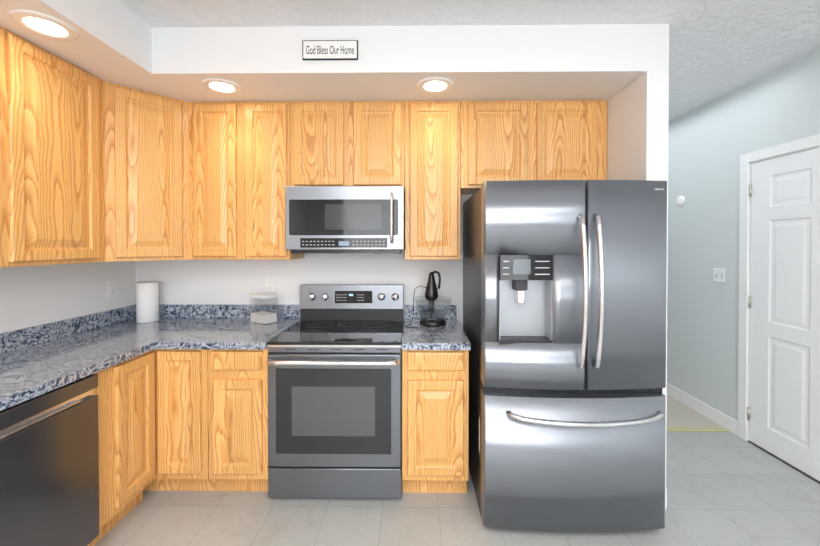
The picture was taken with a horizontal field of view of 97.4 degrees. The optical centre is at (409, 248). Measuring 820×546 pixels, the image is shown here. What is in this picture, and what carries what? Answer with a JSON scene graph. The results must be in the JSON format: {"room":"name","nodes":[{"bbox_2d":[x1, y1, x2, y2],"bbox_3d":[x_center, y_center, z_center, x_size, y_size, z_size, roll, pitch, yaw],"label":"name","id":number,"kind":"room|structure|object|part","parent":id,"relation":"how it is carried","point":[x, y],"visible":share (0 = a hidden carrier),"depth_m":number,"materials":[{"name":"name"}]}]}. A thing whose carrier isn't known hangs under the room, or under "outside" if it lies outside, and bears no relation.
{"room":"kitchen","nodes":[
{"label":"kitchen","id":0,"kind":"room"},
{"bbox_2d":[0,261,135,332],"bbox_3d":[-2.154,0.130,0.052,0.120,2.665,5.320,0,1,1],"label":"wall","id":1,"kind":"structure","parent":0,"point":[30,296],"depth_m":2.13,"materials":[{"name":"white paint"}]},
{"bbox_2d":[0,26,105,266],"bbox_3d":[-1.911,-0.441,1.816,0.323,1.045,0.548,0,1,1],"label":"upper cabinet","id":2,"kind":"object","parent":1,"relation":"attached to","point":[52,159],"visible":1,"depth_m":1.75,"materials":[{"name":"brown wood"}]},
{"bbox_2d":[107,280,115,296],"bbox_3d":[-2.062,0.280,2.492,0.009,0.114,0.070,0,1,1],"label":"electrical outlet","id":3,"kind":"object","parent":1,"relation":"attached to","point":[111,288],"visible":1,"depth_m":2.49,"materials":[{"name":"white plastic"}]},
{"bbox_2d":[104,81,189,261],"bbox_3d":[-1.767,-0.446,2.395,0.600,1.045,0.612,0,1,1],"label":"upper cabinet","id":4,"kind":"object","parent":1,"relation":"attached to","point":[147,197],"visible":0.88,"depth_m":2.21,"materials":[{"name":"brown wood"}]},
{"bbox_2d":[136,194,473,328],"bbox_3d":[-0.442,0.105,2.753,3.484,2.665,0.120,0,1,1],"label":"wall","id":5,"kind":"structure","parent":0,"point":[210,281],"depth_m":2.70,"materials":[{"name":"white paint"}]},
{"bbox_2d":[189,102,303,259],"bbox_3d":[-1.129,-0.448,2.532,0.671,1.045,0.323,0,1,1],"label":"upper cabinet","id":6,"kind":"object","parent":5,"relation":"attached to","point":[239,163],"visible":0.92,"depth_m":2.37,"materials":[{"name":"brown wood"}]},
{"bbox_2d":[265,277,274,291],"bbox_3d":[-1.047,0.273,2.696,0.070,0.114,0.009,0,1,1],"label":"electrical outlet","id":7,"kind":"object","parent":5,"relation":"attached to","point":[269,284],"visible":1,"depth_m":2.69,"materials":[{"name":"white plastic"}]},
{"bbox_2d":[290,101,404,191],"bbox_3d":[-0.412,-0.684,2.522,0.758,0.572,0.323,0,1,1],"label":"upper cabinet","id":8,"kind":"object","parent":5,"relation":"attached to","point":[347,143],"visible":0.98,"depth_m":2.36,"materials":[{"name":"brown wood"}]},
{"bbox_2d":[285,186,404,252],"bbox_3d":[-0.412,-0.181,2.458,0.753,0.428,0.458,0,1,1],"label":"microwave","id":9,"kind":"object","parent":8,"relation":"attached to","point":[344,219],"visible":1,"depth_m":2.28,"materials":[{"name":"grey metal"}]},
{"bbox_2d":[405,101,460,259],"bbox_3d":[0.152,-0.448,2.518,0.366,1.045,0.323,0,1,1],"label":"upper cabinet","id":10,"kind":"object","parent":5,"relation":"attached to","point":[432,175],"visible":1,"depth_m":2.36,"materials":[{"name":"brown wood"}]},
{"bbox_2d":[461,100,606,193],"bbox_3d":[0.816,-0.684,2.508,0.958,0.572,0.323,0,1,1],"label":"upper cabinet","id":11,"kind":"object","parent":5,"relation":"attached to","point":[532,140],"visible":0.79,"depth_m":2.35,"materials":[{"name":"brown wood"}]},
{"bbox_2d":[0,0,646,101],"bbox_3d":[-0.400,-1.085,1.081,3.364,0.255,3.200,0,1,1],"label":"soffit","id":12,"kind":"structure","parent":0,"point":[117,42],"depth_m":1.98,"materials":[{"name":"white paint"}]},
{"bbox_2d":[8,9,79,40],"bbox_3d":[-1.572,-0.956,1.556,0.216,0.010,0.216,0,1,1],"label":"recessed light","id":13,"kind":"object","parent":12,"relation":"in","point":[42,24],"visible":1,"depth_m":1.54,"materials":[{"name":"white"}]},
{"bbox_2d":[201,78,241,94],"bbox_3d":[-1.121,-0.961,2.151,0.216,0.010,0.216,0,1,1],"label":"recessed light","id":14,"kind":"object","parent":12,"relation":"in","point":[221,86],"visible":1,"depth_m":2.13,"materials":[{"name":"white"}]},
{"bbox_2d":[302,40,357,59],"bbox_3d":[-0.437,-1.085,1.975,0.305,0.106,0.013,0,1,1],"label":"sign","id":15,"kind":"object","parent":12,"relation":"attached to","point":[329,49],"visible":1,"depth_m":1.97,"materials":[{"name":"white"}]},
{"bbox_2d":[417,77,453,93],"bbox_3d":[0.150,-0.961,2.136,0.216,0.010,0.216,0,1,1],"label":"recessed light","id":16,"kind":"object","parent":12,"relation":"in","point":[433,85],"visible":1,"depth_m":2.12,"materials":[{"name":"white"}]},
{"bbox_2d":[94,431,819,545],"bbox_3d":[0.197,1.492,0.123,4.820,0.060,5.490,0,1,1],"label":"floor","id":17,"kind":"structure","parent":0,"point":[726,488],"depth_m":1.94,"materials":[{"name":"grey tile"}]},
{"bbox_2d":[0,374,98,545],"bbox_3d":[-1.749,1.016,1.371,0.611,0.868,0.604,0,1,1],"label":"dishwasher","id":18,"kind":"object","parent":17,"relation":"on","point":[49,468],"visible":0.92,"depth_m":1.45,"materials":[{"name":"grey metal"}]},
{"bbox_2d":[87,349,154,545],"bbox_3d":[-1.758,1.008,1.873,0.628,0.875,0.393,0,1,1],"label":"base cabinet","id":19,"kind":"object","parent":17,"relation":"on","point":[131,429],"depth_m":1.84,"materials":[{"name":"brown wood"}]},
{"bbox_3d":[-1.769,1.010,1.715,0.608,0.875,0.076,0,1,1],"label":"base cabinet filler","id":20,"kind":"part","parent":19,"relation":"part of","materials":[{"name":"brown wood"}]},
{"bbox_2d":[144,349,215,490],"bbox_3d":[-1.611,1.004,2.380,0.913,0.875,0.663,0,1,1],"label":"base cabinet","id":21,"kind":"object","parent":17,"relation":"on","point":[181,426],"visible":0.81,"depth_m":2.05,"materials":[{"name":"brown wood"}]},
{"bbox_2d":[0,304,302,410],"bbox_3d":[-1.448,0.503,1.432,1.260,0.139,2.549,0,1,1],"label":"countertop","id":22,"kind":"structure","parent":21,"relation":"on","point":[37,360],"depth_m":2.04,"materials":[{"name":"stone"}]},
{"bbox_2d":[136,281,158,322],"bbox_3d":[-1.871,0.383,2.571,0.132,0.280,0.132,0,1,1],"label":"paper towel roll","id":23,"kind":"object","parent":22,"relation":"on","point":[147,302],"visible":1,"depth_m":2.52,"materials":[{"name":"white paper"}]},
{"bbox_2d":[249,293,277,324],"bbox_3d":[-1.036,0.422,2.552,0.176,0.202,0.110,0,1,33],"label":"storage container","id":24,"kind":"object","parent":22,"relation":"on","point":[264,317],"visible":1,"depth_m":2.52,"materials":[{"name":"clear plastic"}]},
{"bbox_2d":[208,348,269,490],"bbox_3d":[-0.980,1.004,2.373,0.344,0.875,0.663,0,1,1],"label":"base cabinet","id":25,"kind":"object","parent":17,"relation":"on","point":[238,416],"visible":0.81,"depth_m":2.04,"materials":[{"name":"brown wood"}]},
{"bbox_2d":[266,284,403,498],"bbox_3d":[-0.426,0.855,2.319,0.758,1.174,0.700,0,1,1],"label":"range","id":26,"kind":"object","parent":17,"relation":"on","point":[335,398],"visible":1,"depth_m":2.03,"materials":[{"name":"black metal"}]},
{"bbox_2d":[402,350,468,492],"bbox_3d":[0.148,1.004,2.361,0.378,0.875,0.663,0,1,1],"label":"base cabinet","id":27,"kind":"object","parent":17,"relation":"on","point":[435,421],"visible":0.81,"depth_m":2.03,"materials":[{"name":"brown wood"}]},
{"bbox_2d":[402,305,470,349],"bbox_3d":[0.149,0.495,2.347,0.384,0.139,0.683,0,1,1],"label":"countertop","id":28,"kind":"structure","parent":27,"relation":"on","point":[450,335],"depth_m":2.22,"materials":[{"name":"stone"}]},
{"bbox_2d":[405,271,455,327],"bbox_3d":[0.151,0.339,2.510,0.370,0.370,0.307,0,1,1],"label":"countertop appliance","id":29,"kind":"object","parent":28,"relation":"on","point":[431,293],"visible":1,"depth_m":2.46,"materials":[{"name":"black plastic"}]},
{"bbox_2d":[463,180,666,531],"bbox_3d":[0.834,0.547,2.167,0.912,1.792,0.932,0,1,1],"label":"refrigerator","id":30,"kind":"object","parent":17,"relation":"on","point":[564,305],"visible":1,"depth_m":1.79,"materials":[{"name":"grey metal"}]},
{"bbox_2d":[667,428,728,430],"bbox_3d":[1.968,1.431,2.848,1.070,0.011,0.040,0,1,1],"label":"trim","id":31,"kind":"structure","parent":17,"relation":"on","point":[696,429],"depth_m":2.83,"materials":[{"name":"beige"}]},
{"bbox_2d":[119,0,819,120],"bbox_3d":[0.211,-1.265,1.373,4.820,0.100,8.040,0,1,1],"label":"ceiling","id":32,"kind":"structure","parent":0,"point":[718,48],"depth_m":1.92,"materials":[{"name":"white paint"}]},
{"bbox_2d":[607,24,668,510],"bbox_3d":[1.369,0.097,3.623,0.118,2.665,3.300,0,1,1],"label":"wall","id":33,"kind":"structure","parent":0,"point":[637,125],"depth_m":1.98,"materials":[{"name":"white paint"}]},
{"bbox_2d":[667,394,723,427],"bbox_3d":[1.982,1.453,4.063,1.098,0.066,2.430,0,1,1],"label":"floor carpet","id":34,"kind":"object","parent":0,"point":[680,414],"depth_m":3.02,"materials":[{"name":"beige carpet"}]},
{"bbox_2d":[667,49,819,420],"bbox_3d":[2.560,0.119,1.299,0.120,2.665,7.920,0,1,1],"label":"wall","id":35,"kind":"structure","parent":0,"point":[710,143],"depth_m":2.97,"materials":[{"name":"white paint"}]},
{"bbox_2d":[676,196,684,206],"bbox_3d":[2.512,-0.438,3.355,0.022,0.104,0.104,0,1,1],"label":"thermostat","id":36,"kind":"object","parent":35,"relation":"attached to","point":[680,201],"visible":0.98,"depth_m":3.33,"materials":[{"name":"white plastic"}]},
{"bbox_2d":[667,383,737,435],"bbox_3d":[2.523,1.370,4.013,0.014,0.112,2.518,0,1,1],"label":"baseboard","id":37,"kind":"structure","parent":35,"relation":"attached to","point":[730,424],"depth_m":3.07,"materials":[{"name":"white wood"}]},
{"bbox_2d":[713,268,725,282],"bbox_3d":[2.507,0.221,2.931,0.021,0.114,0.116,0,1,1],"label":"light switch","id":38,"kind":"object","parent":35,"relation":"attached to","point":[719,274],"visible":1,"depth_m":2.92,"materials":[{"name":"white plastic"}]},
{"bbox_2d":[738,134,819,483],"bbox_3d":[2.562,0.372,2.207,0.136,2.141,1.072,0,1,1],"label":"door frame","id":39,"kind":"structure","parent":35,"relation":"attached to","point":[747,160],"depth_m":2.68,"materials":[{"name":"white wood"}]},
{"bbox_2d":[748,147,819,480],"bbox_3d":[2.496,0.405,2.212,0.105,2.051,0.922,0,1,1],"label":"door","id":40,"kind":"structure","parent":35,"relation":"in","point":[784,407],"depth_m":2.41,"materials":[{"name":"white paint"}]}
]}

